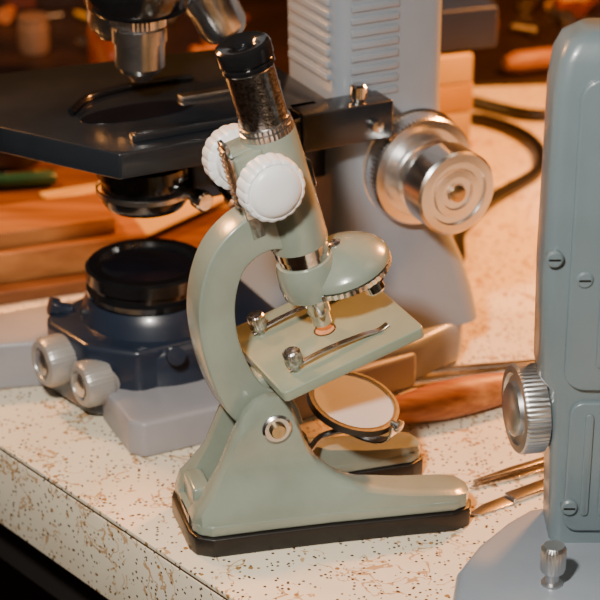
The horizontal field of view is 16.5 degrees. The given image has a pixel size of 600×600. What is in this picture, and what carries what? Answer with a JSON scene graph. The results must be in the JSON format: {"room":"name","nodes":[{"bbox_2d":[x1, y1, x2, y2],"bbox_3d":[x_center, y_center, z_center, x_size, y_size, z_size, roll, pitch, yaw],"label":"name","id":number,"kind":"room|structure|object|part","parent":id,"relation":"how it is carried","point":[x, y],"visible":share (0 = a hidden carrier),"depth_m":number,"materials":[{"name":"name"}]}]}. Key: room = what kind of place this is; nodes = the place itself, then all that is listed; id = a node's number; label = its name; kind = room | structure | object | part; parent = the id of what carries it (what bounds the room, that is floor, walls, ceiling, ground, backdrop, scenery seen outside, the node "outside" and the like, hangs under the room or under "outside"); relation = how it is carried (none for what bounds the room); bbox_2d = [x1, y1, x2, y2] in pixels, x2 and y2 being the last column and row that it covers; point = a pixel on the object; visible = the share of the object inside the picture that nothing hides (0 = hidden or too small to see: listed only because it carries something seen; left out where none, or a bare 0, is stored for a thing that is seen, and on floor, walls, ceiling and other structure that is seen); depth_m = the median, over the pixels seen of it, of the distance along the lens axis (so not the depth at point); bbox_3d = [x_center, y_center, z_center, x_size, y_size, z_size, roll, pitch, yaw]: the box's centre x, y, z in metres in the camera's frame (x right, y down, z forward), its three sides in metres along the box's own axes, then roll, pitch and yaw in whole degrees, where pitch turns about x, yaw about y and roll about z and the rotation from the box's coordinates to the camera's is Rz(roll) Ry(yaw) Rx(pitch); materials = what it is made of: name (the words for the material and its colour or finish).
{"room":"laboratory","nodes":[
{"label":"laboratory","id":0,"kind":"room"},
{"bbox_2d":[0,557,57,599],"bbox_3d":[-0.471,0.696,1.479,2.540,0.050,3.700,-20,32,-36],"label":"floor","id":1,"kind":"structure","parent":0,"point":[14,585],"depth_m":2.24,"materials":[{"name":"brown wood"}]},
{"bbox_2d":[0,84,546,599],"bbox_3d":[0.051,0.142,1.719,1.120,0.750,1.700,-20,32,-36],"label":"table","id":2,"kind":"object","parent":1,"relation":"on","point":[83,516],"visible":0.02,"depth_m":0.97,"materials":[{"name":"stone"}]},
{"bbox_2d":[0,162,231,304],"bbox_3d":[-0.210,-0.054,1.243,0.390,0.008,0.270,-9,26,-18],"label":"wooden board","id":3,"kind":"object","parent":2,"relation":"on","point":[191,230],"visible":0.02,"depth_m":1.20,"materials":[{"name":"brown wood"}]},
{"bbox_2d":[0,152,40,171],"bbox_3d":[-0.183,-0.096,1.302,0.054,0.016,0.054,0,25,0],"label":"dish","id":4,"kind":"object","parent":3,"relation":"on","point":[8,162],"visible":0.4,"depth_m":1.28,"materials":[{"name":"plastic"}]},
{"bbox_2d":[0,169,56,189],"bbox_3d":[-0.198,-0.071,1.256,0.099,0.011,0.010,-5,25,-11],"label":"pen","id":5,"kind":"object","parent":3,"relation":"on","point":[37,177],"visible":1,"depth_m":1.26,"materials":[{"name":"plastic"}]},
{"bbox_2d":[0,213,146,283],"bbox_3d":[-0.189,-0.024,1.148,0.207,0.018,0.117,0,25,0],"label":"wooden plank","id":6,"kind":"object","parent":3,"relation":"on","point":[63,257],"depth_m":1.14,"materials":[{"name":"brown wood"}]},
{"bbox_2d":[0,193,115,248],"bbox_3d":[-0.196,-0.036,1.140,0.188,0.010,0.101,0,25,0],"label":"wooden plank","id":7,"kind":"object","parent":6,"relation":"on","point":[84,215],"depth_m":1.15,"materials":[{"name":"brown wood"}]},
{"bbox_2d":[40,184,228,235],"bbox_3d":[-0.095,-0.063,1.242,0.106,0.008,0.121,22,33,39],"label":"paper stack","id":8,"kind":"object","parent":3,"relation":"on","point":[150,226],"visible":0.2,"depth_m":1.21,"materials":[{"name":"beige paper"}]},
{"bbox_2d":[0,0,288,74],"bbox_3d":[-0.160,-0.209,1.581,0.400,0.003,0.360,-3,25,-5],"label":"desk mat","id":9,"kind":"object","parent":2,"relation":"on","point":[270,17],"visible":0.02,"depth_m":1.55,"materials":[{"name":"brown"}]},
{"bbox_2d":[17,11,49,54],"bbox_3d":[-0.195,-0.195,1.515,0.023,0.028,0.023,0,25,0],"label":"ceramic jar","id":10,"kind":"object","parent":9,"relation":"on","point":[33,27],"visible":1,"depth_m":1.51,"materials":[{"name":"brown ceramic"}]},
{"bbox_2d":[87,25,114,63],"bbox_3d":[-0.130,-0.186,1.442,0.036,0.073,0.036,0,25,0],"label":"bottle","id":11,"kind":"object","parent":9,"relation":"on","point":[99,50],"visible":0.06,"depth_m":1.43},
{"bbox_2d":[0,6,248,51],"bbox_3d":[-0.145,-0.194,1.528,0.233,0.015,0.144,0,25,0],"label":"fittings","id":12,"kind":"object","parent":9,"relation":"on","point":[6,13],"visible":0.23,"depth_m":1.58,"materials":[{"name":"metal"}]},
{"bbox_2d":[0,0,260,8],"bbox_3d":[-0.149,-0.301,1.633,0.231,0.120,0.080,-3,25,-5],"label":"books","id":13,"kind":"object","parent":9,"relation":"on","point":[17,4],"visible":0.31,"depth_m":1.62,"materials":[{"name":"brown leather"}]},
{"bbox_2d":[0,0,493,456],"bbox_3d":[-0.047,-0.095,0.996,0.276,0.290,0.153,-9,26,-18],"label":"microscope","id":14,"kind":"object","parent":2,"relation":"on","point":[360,90],"visible":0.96,"depth_m":1.00,"materials":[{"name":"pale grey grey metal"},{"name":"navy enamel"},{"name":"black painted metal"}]},
{"bbox_3d":[-0.116,0.028,1.014,0.024,0.025,0.025,-15,29,-29],"label":"lamp knob","id":15,"kind":"part","parent":14,"relation":"part of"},
{"bbox_3d":[-0.097,0.039,1.003,0.024,0.023,0.023,-15,29,-29],"label":"diaphragm knob","id":16,"kind":"part","parent":14,"relation":"part of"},
{"bbox_3d":[-0.085,-0.101,1.004,0.076,0.004,0.015,-21,32,-38],"label":"slide arm","id":17,"kind":"part","parent":14,"relation":"part of","materials":[{"name":"black plastic"}]},
{"bbox_3d":[0.019,-0.085,0.987,0.049,0.019,0.018,-12,28,-24],"label":"stage rail","id":18,"kind":"part","parent":14,"relation":"part of","materials":[{"name":"metal"}]},
{"bbox_3d":[0.028,-0.099,0.985,0.008,0.009,0.008,0,25,0],"label":"stage clamp knob","id":19,"kind":"part","parent":14,"relation":"part of","materials":[{"name":"silver metal"}]},
{"bbox_3d":[0.058,-0.066,1.026,0.059,0.059,0.015,-12,28,-24],"label":"coarse knob","id":20,"kind":"part","parent":14,"relation":"part of","materials":[{"name":"metal"}]},
{"bbox_3d":[0.068,-0.057,1.008,0.042,0.042,0.034,-12,28,-24],"label":"fine knob","id":21,"kind":"part","parent":14,"relation":"part of","materials":[{"name":"metal"}]},
{"bbox_2d":[172,31,470,557],"bbox_3d":[0.007,-0.011,0.893,0.130,0.225,0.078,-5,25,-11],"label":"microscope","id":22,"kind":"object","parent":2,"relation":"on","point":[256,482],"visible":1,"depth_m":0.89,"materials":[{"name":"green metal"}]},
{"bbox_3d":[-0.050,0.093,0.909,0.001,0.004,0.016,-7,26,-15],"label":"label plate","id":23,"kind":"part","parent":22,"relation":"part of","materials":[{"name":"plastic"}]},
{"bbox_3d":[-0.027,-0.060,0.874,0.028,0.028,0.017,-11,27,-22],"label":"focus knob","id":24,"kind":"part","parent":22,"relation":"part of","materials":[{"name":"white plastic"}]},
{"bbox_3d":[-0.023,0.011,0.886,0.048,0.110,0.016,-11,27,-22],"label":"curved arm","id":25,"kind":"part","parent":22,"relation":"part of","materials":[{"name":"green metal"}]},
{"bbox_3d":[-0.022,-0.042,0.854,0.017,0.039,0.002,-11,27,-22],"label":"plate","id":26,"kind":"part","parent":22,"relation":"part of","materials":[{"name":"silver metal"}]},
{"bbox_3d":[-0.019,0.011,0.912,0.009,0.011,0.008,0,25,0],"label":"clip post","id":27,"kind":"part","parent":22,"relation":"part of","materials":[{"name":"silver metal"}]},
{"bbox_3d":[-0.012,-0.046,0.843,0.028,0.028,0.017,-11,27,-22],"label":"focus knob","id":28,"kind":"part","parent":22,"relation":"part of","materials":[{"name":"white plastic"}]},
{"bbox_2d":[262,415,291,442],"bbox_3d":[-0.010,0.055,0.891,0.013,0.013,0.003,-7,26,-15],"label":"washer","id":29,"kind":"object","parent":22,"relation":"in","point":[275,428],"depth_m":0.89,"materials":[{"name":"metal"}]},
{"bbox_3d":[-0.003,0.026,0.880,0.009,0.011,0.008,0,25,0],"label":"clip post","id":30,"kind":"part","parent":22,"relation":"part of","materials":[{"name":"silver metal"}]},
{"bbox_3d":[-0.001,0.052,0.932,0.118,0.058,0.017,-9,26,-19],"label":"cheek leg","id":31,"kind":"part","parent":22,"relation":"part of","materials":[{"name":"green metal"}]},
{"bbox_3d":[0.009,0.083,0.930,0.130,0.005,0.082,0,25,0],"label":"plate","id":32,"kind":"part","parent":22,"relation":"part of","materials":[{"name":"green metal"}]},
{"bbox_3d":[0.006,0.064,0.924,0.037,0.007,0.008,-18,30,-33],"label":"fork stem","id":33,"kind":"part","parent":22,"relation":"part of","materials":[{"name":"metal"}]},
{"bbox_3d":[0.013,0.067,0.901,0.125,0.058,0.021,-5,25,-11],"label":"cheek leg","id":34,"kind":"part","parent":22,"relation":"part of","materials":[{"name":"green metal"}]},
{"bbox_3d":[0.010,0.015,0.906,0.067,0.023,0.066,-11,27,-22],"label":"stage plate","id":35,"kind":"part","parent":22,"relation":"part of","materials":[{"name":"green metal"}]},
{"bbox_2d":[306,371,399,443],"bbox_3d":[0.024,0.049,0.925,0.042,0.024,0.042,0,25,0],"label":"mirror","id":36,"kind":"object","parent":22,"relation":"on","point":[356,405],"depth_m":0.92,"materials":[{"name":"silver mirror"}]},
{"bbox_2d":[395,372,503,423],"bbox_3d":[0.099,0.043,1.021,0.140,0.019,0.019,-11,27,-22],"label":"wooden-handled awl","id":37,"kind":"object","parent":2,"relation":"on","point":[465,395],"visible":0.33,"depth_m":1.00,"materials":[{"name":"brown wood"}]},
{"bbox_2d":[439,50,472,148],"bbox_3d":[0.065,-0.128,1.322,0.068,0.075,0.070,-8,26,-16],"label":"boxes","id":38,"kind":"object","parent":2,"relation":"on","point":[456,85],"visible":0.22,"depth_m":1.29,"materials":[{"name":"cardboard"}]},
{"bbox_2d":[441,0,497,51],"bbox_3d":[0.074,-0.180,1.308,0.080,0.026,0.077,-8,26,-16],"label":"book","id":39,"kind":"object","parent":38,"relation":"on","point":[466,24],"visible":0.48,"depth_m":1.28,"materials":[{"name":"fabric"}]},
{"bbox_2d":[414,359,535,385],"bbox_3d":[0.094,0.035,1.055,0.084,0.004,0.014,-5,26,-12],"label":"tweezers","id":40,"kind":"object","parent":2,"relation":"on","point":[445,372],"visible":0.59,"depth_m":1.05,"materials":[{"name":"metal"}]},
{"bbox_3d":[0.095,0.034,1.058,0.082,0.004,0.006,-4,25,-8],"label":"blade","id":41,"kind":"part","parent":40,"relation":"part of","materials":[{"name":"metal"}]},
{"bbox_2d":[452,112,542,262],"bbox_3d":[0.111,-0.068,1.273,0.085,0.008,0.268,2,25,4],"label":"power cable","id":42,"kind":"object","parent":2,"relation":"on","point":[520,182],"visible":0.52,"depth_m":1.30,"materials":[{"name":"rubber"}]},
{"bbox_2d":[471,478,543,515],"bbox_3d":[0.103,0.088,0.944,0.066,0.003,0.008,-16,29,-31],"label":"scalpel","id":43,"kind":"object","parent":2,"relation":"on","point":[522,493],"visible":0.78,"depth_m":0.94,"materials":[{"name":"metal"}]},
{"bbox_3d":[0.086,0.093,0.934,0.026,0.001,0.008,-17,30,-32],"label":"blade","id":44,"kind":"part","parent":43,"relation":"part of","materials":[{"name":"metal"}]},
{"bbox_2d":[472,457,543,489],"bbox_3d":[0.105,0.079,0.964,0.060,0.002,0.009,-14,28,-27],"label":"forceps","id":45,"kind":"object","parent":2,"relation":"on","point":[536,466],"visible":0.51,"depth_m":0.96,"materials":[{"name":"silver metal"}]},
{"bbox_2d":[472,96,544,119],"bbox_3d":[0.185,-0.127,1.398,0.194,0.008,0.035,9,26,18],"label":"cable","id":46,"kind":"object","parent":2,"relation":"on","point":[510,110],"visible":0.44,"depth_m":1.40,"materials":[{"name":"rubber"}]},
{"bbox_2d":[453,18,599,599],"bbox_3d":[0.131,0.015,0.822,0.138,0.239,0.106,0,25,0],"label":"microscope","id":47,"kind":"object","parent":2,"relation":"on","point":[551,405],"visible":1,"depth_m":0.84,"materials":[{"name":"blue metal"}]},
{"bbox_3d":[0.099,0.045,0.874,0.021,0.039,0.039,-5,25,-11],"label":"focus knob","id":48,"kind":"part","parent":47,"relation":"part of","materials":[{"name":"metal"}]},
{"bbox_3d":[0.103,0.109,0.847,0.011,0.019,0.011,-18,30,-33],"label":"stage post","id":49,"kind":"part","parent":47,"relation":"part of","materials":[{"name":"metal"}]},
{"bbox_3d":[0.145,0.069,0.863,0.069,0.061,0.003,0,25,0],"label":"panel","id":50,"kind":"part","parent":47,"relation":"part of","materials":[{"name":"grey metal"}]},
{"bbox_3d":[0.144,-0.024,0.819,0.072,0.134,0.004,0,25,0],"label":"panel","id":51,"kind":"part","parent":47,"relation":"part of","materials":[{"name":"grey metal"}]},
{"bbox_2d":[467,0,599,86],"bbox_3d":[0.303,-0.228,1.622,0.470,0.003,0.325,-3,25,-5],"label":"desk mat","id":52,"kind":"object","parent":2,"relation":"on","point":[487,68],"visible":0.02,"depth_m":1.54,"materials":[{"name":"brown"}]},
{"bbox_2d":[503,47,551,73],"bbox_3d":[0.210,-0.178,1.491,0.140,0.016,0.016,-10,27,-20],"label":"file","id":53,"kind":"object","parent":52,"relation":"on","point":[533,60],"visible":0.52,"depth_m":1.47,"materials":[{"name":"brown wood"}]},
{"bbox_2d":[489,0,599,37],"bbox_3d":[0.213,-0.223,1.590,0.241,0.015,0.106,0,25,0],"label":"fittings","id":54,"kind":"object","parent":52,"relation":"on","point":[565,11],"visible":0.61,"depth_m":1.59,"materials":[{"name":"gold metal"}]}
]}

